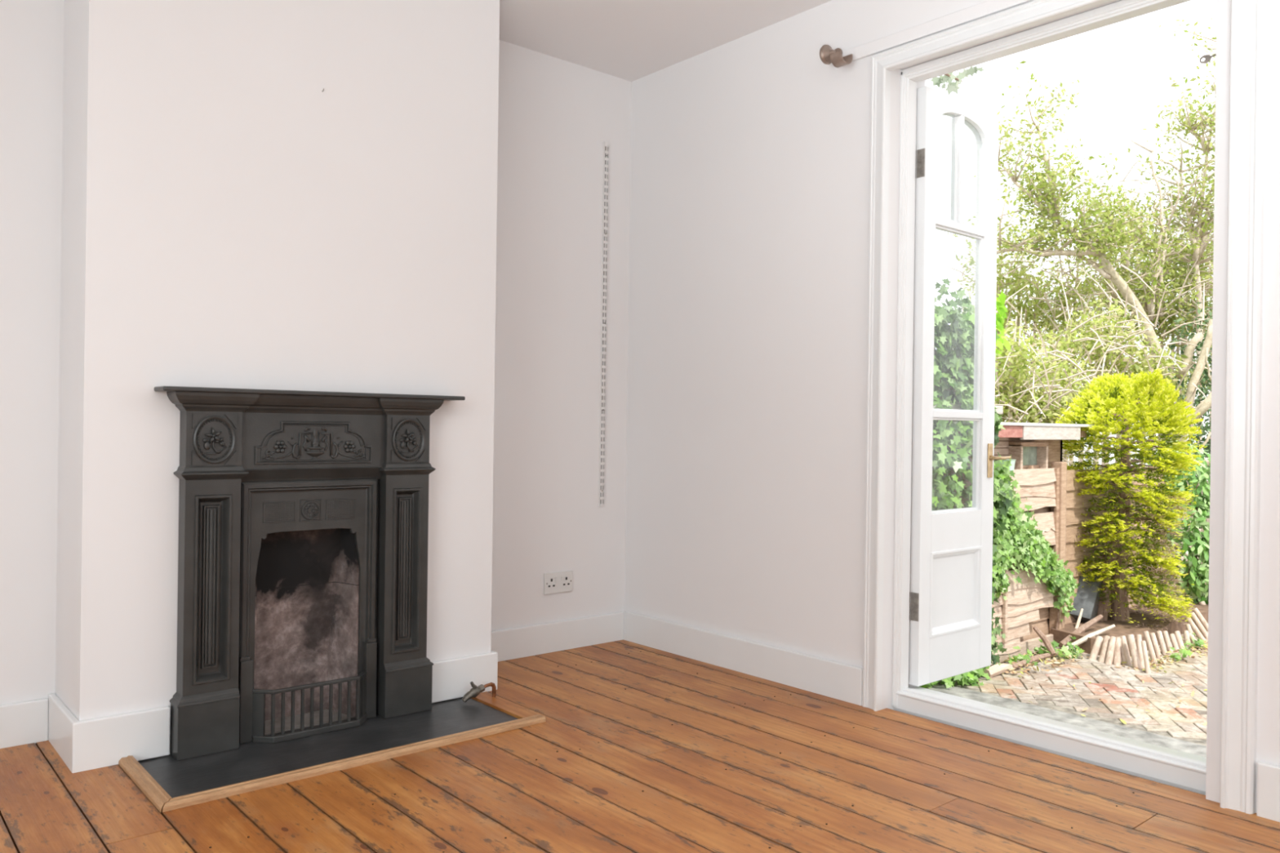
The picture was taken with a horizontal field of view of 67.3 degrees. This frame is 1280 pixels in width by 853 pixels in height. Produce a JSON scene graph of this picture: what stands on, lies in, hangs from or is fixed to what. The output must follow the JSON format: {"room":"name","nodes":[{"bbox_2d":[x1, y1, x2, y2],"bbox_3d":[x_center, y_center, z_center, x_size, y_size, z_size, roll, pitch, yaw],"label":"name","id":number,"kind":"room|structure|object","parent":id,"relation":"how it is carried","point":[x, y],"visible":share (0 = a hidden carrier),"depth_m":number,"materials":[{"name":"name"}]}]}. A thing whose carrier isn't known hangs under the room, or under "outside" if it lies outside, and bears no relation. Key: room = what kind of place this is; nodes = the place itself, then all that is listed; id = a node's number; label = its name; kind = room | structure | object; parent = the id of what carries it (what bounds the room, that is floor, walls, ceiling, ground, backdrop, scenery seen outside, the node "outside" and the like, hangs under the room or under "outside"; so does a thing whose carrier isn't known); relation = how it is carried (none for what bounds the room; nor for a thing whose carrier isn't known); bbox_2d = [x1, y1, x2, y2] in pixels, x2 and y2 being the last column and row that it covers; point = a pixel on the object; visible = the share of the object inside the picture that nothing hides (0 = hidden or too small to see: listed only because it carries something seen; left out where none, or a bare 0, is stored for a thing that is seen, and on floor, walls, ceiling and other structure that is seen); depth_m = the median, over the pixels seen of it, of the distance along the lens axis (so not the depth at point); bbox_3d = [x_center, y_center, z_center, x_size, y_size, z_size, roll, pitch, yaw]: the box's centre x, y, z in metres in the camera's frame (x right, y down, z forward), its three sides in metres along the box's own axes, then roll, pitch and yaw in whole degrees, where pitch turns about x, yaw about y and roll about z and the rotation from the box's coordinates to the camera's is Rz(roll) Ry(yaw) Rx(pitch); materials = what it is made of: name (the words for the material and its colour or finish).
{"room":"living room","nodes":[
{"label":"living room","id":0,"kind":"room"},
{"bbox_2d":[55,0,499,730],"bbox_3d":[-1.181,-0.302,3.317,1.363,2.669,0.362,1,0,-41],"label":"wall","id":1,"kind":"structure","parent":0,"point":[229,220],"depth_m":3.04,"materials":[{"name":"paint"}]},
{"bbox_2d":[48,693,170,773],"bbox_3d":[-1.626,0.908,2.936,0.256,0.144,0.382,1,0,-41],"label":"baseboard","id":2,"kind":"structure","parent":1,"relation":"attached to","point":[83,745],"depth_m":2.79,"materials":[{"name":"white paint"}]},
{"bbox_2d":[154,386,465,760],"bbox_3d":[-1.093,0.445,3.199,0.995,1.117,0.265,1,0,-41],"label":"fireplace","id":3,"kind":"object","parent":1,"relation":"attached to","point":[304,515],"visible":0.98,"depth_m":3.18,"materials":[{"name":"black paint"}]},
{"bbox_2d":[154,386,465,400],"bbox_3d":[-1.033,-0.106,3.139,0.995,0.014,0.105,1,0,-41],"label":"mantel shelf","id":4,"kind":"object","parent":3,"relation":"attached to","point":[171,391],"depth_m":3.02,"materials":[{"name":"black metal"}]},
{"bbox_2d":[431,650,497,702],"bbox_3d":[-0.769,0.920,3.660,0.304,0.144,0.362,1,0,-41],"label":"baseboard","id":5,"kind":"structure","parent":1,"relation":"attached to","point":[451,678],"depth_m":3.52,"materials":[{"name":"white paint"}]},
{"bbox_2d":[0,0,631,705],"bbox_3d":[-1.809,-0.086,3.118,4.920,3.319,0.150,1,0,-41],"label":"wall","id":6,"kind":"structure","parent":0,"point":[556,116],"depth_m":4.12,"materials":[{"name":"paint"}]},
{"bbox_2d":[0,697,48,748],"bbox_3d":[-2.737,0.899,2.220,2.362,0.132,0.020,1,0,-41],"label":"baseboard","id":7,"kind":"structure","parent":6,"relation":"attached to","point":[24,722],"depth_m":2.94,"materials":[{"name":"white paint"}]},
{"bbox_2d":[490,611,624,662],"bbox_3d":[-0.431,0.930,4.203,0.956,0.132,0.020,1,0,-41],"label":"baseboard","id":8,"kind":"structure","parent":6,"relation":"attached to","point":[513,643],"depth_m":4.24,"materials":[{"name":"white paint"}]},
{"bbox_2d":[543,570,573,594],"bbox_3d":[-0.361,0.692,4.263,0.153,0.093,0.016,1,0,-41],"label":"double socket","id":9,"kind":"object","parent":6,"relation":"attached to","point":[561,581],"visible":1,"depth_m":4.26,"materials":[{"name":"white plastic"}]},
{"bbox_2d":[598,141,608,506],"bbox_3d":[-0.166,-0.469,4.418,0.027,1.674,0.012,1,0,-41],"label":"upright","id":10,"kind":"object","parent":6,"relation":"attached to","point":[606,144],"visible":1,"depth_m":4.41,"materials":[{"name":"white metal"}]},
{"bbox_2d":[0,640,1279,852],"bbox_3d":[0.272,1.053,0.535,4.730,0.101,6.500,1,0,-41],"label":"floor","id":11,"kind":"structure","parent":0,"point":[638,748],"depth_m":2.62,"materials":[{"name":"brown wood"}]},
{"bbox_2d":[137,697,518,798],"bbox_3d":[-0.932,1.007,3.027,1.123,0.028,0.429,1,0,-41],"label":"slate hearth","id":12,"kind":"object","parent":11,"relation":"on","point":[251,761],"visible":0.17,"depth_m":2.96,"materials":[{"name":"black stone"}]},
{"bbox_2d":[252,671,367,743],"bbox_3d":[-1.055,0.909,3.114,0.386,0.165,0.067,1,0,-41],"label":"grate","id":13,"kind":"object","parent":12,"relation":"on","point":[258,695],"visible":1,"depth_m":3.08,"materials":[{"name":"black metal"}]},
{"bbox_2d":[118,714,546,813],"bbox_3d":[-0.909,0.977,3.004,1.200,0.021,0.446,1,0,-41],"label":"edging","id":14,"kind":"object","parent":11,"relation":"on","point":[150,788],"visible":1,"depth_m":2.71,"materials":[{"name":"brown wood"}]},
{"bbox_2d":[462,681,496,702],"bbox_3d":[-0.583,0.956,3.485,0.141,0.072,0.036,1,0,-41],"label":"tap","id":15,"kind":"object","parent":11,"relation":"on","point":[475,691],"visible":1,"depth_m":3.47,"materials":[{"name":"orange metal"}]},
{"bbox_2d":[499,0,831,81],"bbox_3d":[0.340,-1.655,0.528,5.070,0.080,6.850,1,0,-41],"label":"ceiling","id":16,"kind":"structure","parent":0,"point":[628,40],"depth_m":3.90,"materials":[{"name":"paint"}]},
{"bbox_2d":[624,0,1279,813],"bbox_3d":[2.141,-0.031,2.129,0.220,3.319,6.500,1,0,-41],"label":"wall","id":17,"kind":"structure","parent":0,"point":[750,153],"depth_m":3.79,"materials":[{"name":"paint"}]},
{"bbox_2d":[623,611,862,706],"bbox_3d":[0.369,0.939,3.990,0.020,0.137,1.346,1,0,-41],"label":"baseboard","id":18,"kind":"structure","parent":17,"relation":"attached to","point":[842,682],"depth_m":3.89,"materials":[{"name":"white paint"}]},
{"bbox_2d":[819,44,853,67],"bbox_3d":[0.726,-1.369,3.545,0.106,0.101,0.117,1,0,-41],"label":"bracket","id":19,"kind":"object","parent":17,"relation":"attached to","point":[828,55],"visible":1,"depth_m":3.53,"materials":[{"name":"brown metal"}]},
{"bbox_2d":[830,50,853,67],"bbox_3d":[0.735,-1.340,3.508,0.072,0.045,0.048,1,0,-41],"label":"cup","id":20,"kind":"object","parent":19,"relation":"on","point":[837,59],"depth_m":3.50,"materials":[{"name":"brown metal"}]},
{"bbox_2d":[842,0,1032,62],"bbox_3d":[1.316,-1.365,2.930,0.012,0.047,1.715,1,0,-41],"label":"curtain rod","id":21,"kind":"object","parent":17,"relation":"attached to","point":[988,7],"depth_m":3.29,"materials":[{"name":"paint"}]},
{"bbox_2d":[908,85,1011,686],"bbox_3d":[1.235,-0.143,3.669,0.572,2.183,0.098,1,0,-41],"label":"door","id":22,"kind":"structure","parent":17,"relation":"in","point":[951,550],"depth_m":3.64,"materials":[{"name":"white wood"}]},
{"bbox_2d":[892,0,1206,795],"bbox_3d":[1.326,-0.082,3.121,0.153,2.398,1.055,1,0,-41],"label":"door frame","id":23,"kind":"structure","parent":17,"relation":"attached to","point":[1162,765],"depth_m":3.31,"materials":[{"name":"white paint"}]},
{"bbox_2d":[862,0,1266,813],"bbox_3d":[1.224,-0.159,3.002,0.034,2.357,1.248,1,0,-41],"label":"trim","id":24,"kind":"structure","parent":17,"relation":"attached to","point":[1248,17],"depth_m":2.57,"materials":[{"name":"white paint"}]},
{"bbox_2d":[1256,761,1279,822],"bbox_3d":[2.890,0.972,1.058,0.020,0.143,3.880,1,0,-41],"label":"baseboard","id":25,"kind":"structure","parent":17,"relation":"attached to","point":[1268,803],"depth_m":2.50,"materials":[{"name":"white paint"}]},
{"bbox_2d":[930,66,984,94],"bbox_3d":[1.165,-1.355,3.725,0.367,0.148,0.120,1,0,-14],"label":"sprig","id":26,"kind":"object","parent":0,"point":[948,77],"visible":0.85,"depth_m":3.73,"materials":[{"name":"green plant"}]},
{"bbox_3d":[1.854,-0.135,2.910,0.519,2.183,0.053,1,0,-41],"label":"door","id":27,"kind":"structure","parent":0,"visible":0},
{"bbox_2d":[1199,53,1216,63],"bbox_3d":[1.679,-1.083,2.820,0.006,0.025,0.068,1,0,-41],"label":"hook","id":28,"kind":"object","parent":27,"relation":"attached to","point":[1207,57],"visible":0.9,"depth_m":2.83,"materials":[{"name":"metal"}]},
{"label":"outside","id":29,"kind":"structure","parent":0,"visible":0},
{"bbox_2d":[946,60,1184,444],"bbox_3d":[3.907,-1.586,9.130,2.302,3.558,1.474,1,0,-12],"label":"leaning tree","id":30,"kind":"object","parent":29,"point":[1047,202],"visible":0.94,"depth_m":8.94,"materials":[{"name":"green plant"}]},
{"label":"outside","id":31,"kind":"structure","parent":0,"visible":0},
{"bbox_2d":[939,480,1208,681],"bbox_3d":[11.372,1.729,14.374,29.780,0.240,50.000,1,0,-41],"label":"ground","id":32,"kind":"structure","parent":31,"point":[1202,529],"depth_m":14.42,"materials":[{"name":"soil"}]},
{"bbox_2d":[933,323,1041,421],"bbox_3d":[3.655,-0.408,17.076,5.200,3.700,4.800,1,0,-41],"label":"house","id":33,"kind":"structure","parent":32,"relation":"on","point":[948,323],"depth_m":16.64,"materials":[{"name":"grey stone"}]},
{"bbox_2d":[948,421,1094,619],"bbox_3d":[1.805,0.695,6.673,1.750,1.452,1.885,1,0,-41],"label":"garden shed","id":34,"kind":"object","parent":32,"relation":"on","point":[1039,444],"visible":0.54,"depth_m":6.14,"materials":[{"name":"brown wood"}]},
{"bbox_2d":[968,284,1119,467],"bbox_3d":[3.069,0.150,7.753,1.468,2.579,1.691,1,0,35],"label":"shrub","id":35,"kind":"object","parent":32,"relation":"on","point":[1012,385],"visible":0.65,"depth_m":7.70,"materials":[{"name":"green plant"}]},
{"bbox_2d":[934,461,1166,680],"bbox_3d":[2.674,0.884,6.311,3.900,1.300,0.100,1,0,-41],"label":"fence","id":36,"kind":"object","parent":32,"relation":"on","point":[1026,606],"visible":0.2,"depth_m":6.29,"materials":[{"name":"brown wood"}]},
{"bbox_2d":[993,458,1015,471],"bbox_3d":[2.228,0.234,5.873,0.132,0.067,0.132,1,0,-41],"label":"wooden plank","id":37,"kind":"object","parent":36,"relation":"on","point":[1011,467],"visible":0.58,"depth_m":5.82,"materials":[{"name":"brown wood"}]},
{"bbox_2d":[991,454,1079,629],"bbox_3d":[2.427,0.790,6.008,1.295,1.242,0.137,1,0,-41],"label":"ivy","id":38,"kind":"object","parent":36,"relation":"attached to","point":[1036,553],"visible":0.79,"depth_m":5.93,"materials":[{"name":"green plant"}]},
{"bbox_2d":[942,188,1174,469],"bbox_3d":[3.985,-0.410,9.564,2.151,3.721,1.702,1,0,-21],"label":"shrub","id":39,"kind":"object","parent":32,"relation":"on","point":[1040,306],"visible":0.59,"depth_m":9.57,"materials":[{"name":"green plant"}]},
{"bbox_2d":[925,631,1208,746],"bbox_3d":[4.117,1.480,5.429,4.850,0.067,3.100,1,0,-41],"label":"paving","id":40,"kind":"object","parent":32,"relation":"on","point":[1120,690],"visible":0.41,"depth_m":5.20,"materials":[{"name":"brick"}]},
{"bbox_2d":[919,272,1013,687],"bbox_3d":[1.428,0.243,5.099,2.022,2.348,0.324,1,0,-41],"label":"ivy","id":41,"kind":"object","parent":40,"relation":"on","point":[953,369],"visible":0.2,"depth_m":5.29,"materials":[{"name":"green plant"}]},
{"bbox_2d":[982,662,1013,678],"bbox_3d":[2.064,1.399,5.533,0.254,0.067,0.061,1,0,-41],"label":"plank","id":42,"kind":"object","parent":40,"relation":"on","point":[994,670],"visible":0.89,"depth_m":5.50,"materials":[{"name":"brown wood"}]},
{"bbox_2d":[1011,651,1059,670],"bbox_3d":[2.391,1.404,5.802,0.581,0.043,0.034,1,0,-41],"label":"fallen branch","id":43,"kind":"object","parent":40,"relation":"on","point":[1036,658],"visible":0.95,"depth_m":5.77,"materials":[{"name":"beige wood"}]},
{"bbox_2d":[1032,626,1056,655],"bbox_3d":[2.514,1.333,5.967,0.044,0.161,0.160,1,0,-28],"label":"stake","id":44,"kind":"object","parent":40,"relation":"on","point":[1043,637],"visible":1,"depth_m":5.95,"materials":[{"name":"brown wood"}]},
{"bbox_2d":[920,633,1205,688],"bbox_3d":[2.484,1.377,5.835,2.544,0.158,0.638,1,0,-24],"label":"weeds","id":45,"kind":"object","parent":40,"relation":"on","point":[971,677],"visible":0.57,"depth_m":5.79,"materials":[{"name":"green plant"}]},
{"bbox_2d":[1058,614,1102,647],"bbox_3d":[2.863,1.326,6.236,0.350,0.195,0.042,1,0,-22],"label":"plank","id":46,"kind":"object","parent":40,"relation":"on","point":[1086,626],"visible":0.89,"depth_m":6.22,"materials":[{"name":"brown wood"}]},
{"bbox_2d":[1065,624,1115,649],"bbox_3d":[2.853,1.342,6.102,0.396,0.153,0.030,1,0,-19],"label":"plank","id":47,"kind":"object","parent":40,"relation":"on","point":[1085,638],"visible":0.78,"depth_m":6.10,"materials":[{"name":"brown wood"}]},
{"bbox_2d":[1088,635,1102,660],"bbox_3d":[2.804,1.396,5.928,0.162,0.194,0.046,1,0,-41],"label":"log","id":48,"kind":"object","parent":40,"relation":"on","point":[1094,653],"visible":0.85,"depth_m":5.93,"materials":[{"name":"brown wood"}]},
{"bbox_2d":[992,632,1208,725],"bbox_3d":[3.503,1.429,5.575,3.198,0.060,2.074,1,0,-41],"label":"fallen leaves","id":49,"kind":"object","parent":40,"relation":"on","point":[1193,648],"visible":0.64,"depth_m":5.76,"materials":[{"name":"beige plant"}]},
{"bbox_2d":[1097,635,1110,662],"bbox_3d":[2.832,1.390,5.868,0.152,0.211,0.044,1,0,-41],"label":"log","id":50,"kind":"object","parent":40,"relation":"on","point":[1102,657],"visible":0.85,"depth_m":5.86,"materials":[{"name":"brown wood"}]},
{"bbox_2d":[1104,635,1115,665],"bbox_3d":[2.848,1.387,5.822,0.042,0.218,0.146,1,0,44],"label":"log","id":51,"kind":"object","parent":40,"relation":"on","point":[1110,652],"visible":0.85,"depth_m":5.82,"materials":[{"name":"brown wood"}]},
{"bbox_2d":[1112,636,1121,665],"bbox_3d":[2.885,1.388,5.808,0.042,0.219,0.130,1,0,31],"label":"log","id":52,"kind":"object","parent":40,"relation":"on","point":[1117,656],"visible":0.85,"depth_m":5.81,"materials":[{"name":"brown wood"}]},
{"bbox_2d":[1119,635,1126,665],"bbox_3d":[2.922,1.385,5.810,0.028,0.222,0.105,1,0,5],"label":"log","id":53,"kind":"object","parent":40,"relation":"on","point":[1122,656],"visible":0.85,"depth_m":5.80,"materials":[{"name":"brown wood"}]},
{"bbox_2d":[1120,635,1132,666],"bbox_3d":[2.938,1.383,5.797,0.032,0.228,0.110,1,0,-10],"label":"log","id":54,"kind":"object","parent":40,"relation":"on","point":[1124,643],"visible":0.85,"depth_m":5.79,"materials":[{"name":"brown wood"}]},
{"bbox_2d":[1127,634,1141,670],"bbox_3d":[2.945,1.370,5.713,0.041,0.258,0.117,1,0,-14],"label":"log","id":55,"kind":"object","parent":40,"relation":"on","point":[1135,657],"visible":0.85,"depth_m":5.71,"materials":[{"name":"brown wood"}]},
{"bbox_2d":[1136,634,1144,667],"bbox_3d":[2.994,1.374,5.745,0.032,0.249,0.107,1,0,7],"label":"log","id":56,"kind":"object","parent":40,"relation":"on","point":[1139,638],"visible":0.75,"depth_m":5.75,"materials":[{"name":"brown wood"}]},
{"bbox_2d":[1141,640,1151,673],"bbox_3d":[2.968,1.380,5.630,0.026,0.234,0.103,1,0,0],"label":"log","id":57,"kind":"object","parent":40,"relation":"on","point":[1143,642],"visible":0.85,"depth_m":5.63,"materials":[{"name":"brown wood"}]},
{"bbox_2d":[1142,631,1157,662],"bbox_3d":[3.150,1.383,5.920,0.034,0.232,0.113,1,0,-22],"label":"log","id":58,"kind":"object","parent":40,"relation":"on","point":[1146,634],"visible":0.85,"depth_m":5.92,"materials":[{"name":"brown wood"}]},
{"bbox_2d":[1149,632,1161,658],"bbox_3d":[3.226,1.397,5.997,0.033,0.206,0.113,1,0,-13],"label":"log","id":59,"kind":"object","parent":40,"relation":"on","point":[1153,637],"visible":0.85,"depth_m":6.00,"materials":[{"name":"brown wood"}]},
{"bbox_2d":[1155,631,1167,653],"bbox_3d":[3.324,1.404,6.104,0.033,0.196,0.114,1,0,-6],"label":"log","id":60,"kind":"object","parent":40,"relation":"on","point":[1159,634],"visible":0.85,"depth_m":6.11,"materials":[{"name":"brown wood"}]},
{"bbox_2d":[1162,631,1173,652],"bbox_3d":[3.406,1.413,6.187,0.035,0.179,0.115,1,0,-5],"label":"log","id":61,"kind":"object","parent":40,"relation":"on","point":[1166,639],"visible":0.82,"depth_m":6.19,"materials":[{"name":"brown wood"}]},
{"bbox_2d":[1168,633,1179,651],"bbox_3d":[3.465,1.425,6.214,0.035,0.154,0.118,1,0,-1],"label":"log","id":62,"kind":"object","parent":40,"relation":"on","point":[1172,637],"visible":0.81,"depth_m":6.22,"materials":[{"name":"brown wood"}]},
{"bbox_2d":[1174,631,1185,649],"bbox_3d":[3.503,1.417,6.219,0.035,0.174,0.116,1,0,-5],"label":"log","id":63,"kind":"object","parent":40,"relation":"on","point":[1177,633],"visible":0.71,"depth_m":6.23,"materials":[{"name":"brown wood"}]},
{"bbox_2d":[1183,630,1191,646],"bbox_3d":[3.628,1.430,6.367,0.036,0.144,0.124,1,0,17],"label":"log","id":64,"kind":"object","parent":40,"relation":"on","point":[1186,635],"visible":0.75,"depth_m":6.38,"materials":[{"name":"brown wood"}]},
{"bbox_2d":[1185,623,1194,644],"bbox_3d":[3.697,1.417,6.432,0.031,0.176,0.112,1,0,-10],"label":"log","id":65,"kind":"object","parent":40,"relation":"on","point":[1188,626],"visible":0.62,"depth_m":6.45,"materials":[{"name":"brown wood"}]},
{"bbox_2d":[1189,633,1196,644],"bbox_3d":[3.682,1.437,6.354,0.031,0.120,0.128,1,0,-26],"label":"log","id":66,"kind":"object","parent":40,"relation":"on","point":[1191,636],"visible":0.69,"depth_m":6.38,"materials":[{"name":"brown wood"}]},
{"bbox_2d":[1184,617,1206,641],"bbox_3d":[3.774,1.397,6.501,0.159,0.219,0.036,1,0,36],"label":"log","id":67,"kind":"object","parent":40,"relation":"on","point":[1193,627],"visible":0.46,"depth_m":6.50,"materials":[{"name":"brown wood"}]},
{"bbox_2d":[1190,612,1208,639],"bbox_3d":[3.861,1.395,6.597,0.157,0.225,0.038,1,0,38],"label":"log","id":68,"kind":"object","parent":40,"relation":"on","point":[1194,618],"visible":0.6,"depth_m":6.60,"materials":[{"name":"brown wood"}]},
{"bbox_2d":[1192,608,1208,631],"bbox_3d":[4.012,1.403,6.825,0.157,0.214,0.038,1,0,39],"label":"log","id":69,"kind":"object","parent":40,"relation":"on","point":[1202,620],"visible":0.68,"depth_m":6.83,"materials":[{"name":"brown wood"}]},
{"bbox_2d":[1192,457,1210,466],"bbox_3d":[4.817,0.862,8.000,0.486,1.201,0.080,1,0,0],"label":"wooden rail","id":70,"kind":"object","parent":40,"relation":"on","point":[1206,459],"visible":0.02,"depth_m":7.97,"materials":[{"name":"beige wood"}]},
{"bbox_2d":[1198,600,1206,604],"bbox_3d":[4.309,1.423,7.288,0.047,0.186,0.136,1,0,-32],"label":"log","id":71,"kind":"object","parent":40,"relation":"on","point":[1202,602],"visible":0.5,"depth_m":7.31,"materials":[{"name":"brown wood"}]},
{"bbox_2d":[928,684,1206,757],"bbox_3d":[1.929,1.456,3.779,1.640,0.058,2.650,1,0,-41],"label":"concrete strip","id":72,"kind":"object","parent":32,"relation":"on","point":[1120,731],"visible":0.14,"depth_m":4.67,"materials":[{"name":"grey concrete"}]},
{"bbox_2d":[1027,259,1211,467],"bbox_3d":[4.243,0.014,8.498,1.523,2.882,1.832,1,0,45],"label":"shrub","id":73,"kind":"object","parent":32,"relation":"on","point":[1119,362],"visible":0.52,"depth_m":8.44,"materials":[{"name":"green plant"}]},
{"bbox_2d":[1047,576,1208,657],"bbox_3d":[3.685,1.447,7.596,3.280,0.200,1.850,1,0,-41],"label":"planting bed","id":74,"kind":"object","parent":32,"relation":"on","point":[1125,628],"visible":0.1,"depth_m":6.46,"materials":[{"name":"brown soil"}]},
{"bbox_2d":[1074,608,1083,628],"bbox_3d":[2.906,1.316,6.380,0.021,0.195,0.179,1,0,45],"label":"cane","id":75,"kind":"object","parent":74,"relation":"on","point":[1078,620],"visible":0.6,"depth_m":6.39,"materials":[{"name":"beige wood"}]},
{"bbox_2d":[1069,571,1102,622],"bbox_3d":[3.133,1.245,6.721,0.217,0.503,0.546,1,0,39],"label":"shovel","id":76,"kind":"object","parent":74,"relation":"on","point":[1087,597],"visible":0.57,"depth_m":6.56,"materials":[{"name":"grey metal"}]},
{"bbox_2d":[1053,367,1207,633],"bbox_3d":[3.363,0.527,6.685,0.966,1.841,0.944,1,0,-38],"label":"conifer","id":77,"kind":"object","parent":74,"relation":"on","point":[1118,397],"visible":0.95,"depth_m":6.47,"materials":[{"name":"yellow plant"}]},
{"bbox_2d":[1138,437,1210,604],"bbox_3d":[4.401,0.826,7.529,0.883,1.493,0.771,1,0,13],"label":"ivy","id":78,"kind":"object","parent":74,"relation":"on","point":[1197,573],"visible":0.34,"depth_m":7.42,"materials":[{"name":"green plant"}]},
{"bbox_2d":[1066,152,1213,558],"bbox_3d":[5.342,-0.698,10.234,1.741,4.332,1.428,1,0,-18],"label":"shrub","id":79,"kind":"object","parent":32,"relation":"on","point":[1159,330],"visible":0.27,"depth_m":10.29,"materials":[{"name":"green plant"}]},
{"bbox_2d":[1128,17,1216,398],"bbox_3d":[5.754,-2.333,9.779,1.568,4.358,1.483,1,0,14],"label":"tree","id":80,"kind":"object","parent":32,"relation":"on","point":[1202,204],"visible":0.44,"depth_m":9.78,"materials":[{"name":"green plant"}]},
{"bbox_2d":[1138,204,1213,563],"bbox_3d":[6.125,-0.582,10.400,1.936,4.123,1.560,1,0,-24],"label":"shrub","id":81,"kind":"object","parent":32,"relation":"on","point":[1188,268],"visible":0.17,"depth_m":10.39,"materials":[{"name":"green plant"}]},
{"bbox_2d":[1144,299,1213,518],"bbox_3d":[5.032,-0.171,8.794,1.692,2.076,1.061,1,0,-41],"label":"tree","id":82,"kind":"object","parent":32,"relation":"on","point":[1198,369],"visible":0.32,"depth_m":8.72,"materials":[{"name":"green plant"}]},
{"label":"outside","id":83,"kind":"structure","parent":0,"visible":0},
{"bbox_2d":[1060,138,1213,333],"bbox_3d":[4.993,-1.939,9.494,1.650,2.016,1.220,1,0,-9],"label":"tree","id":84,"kind":"object","parent":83,"point":[1148,303],"visible":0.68,"depth_m":9.56,"materials":[{"name":"green plant"}]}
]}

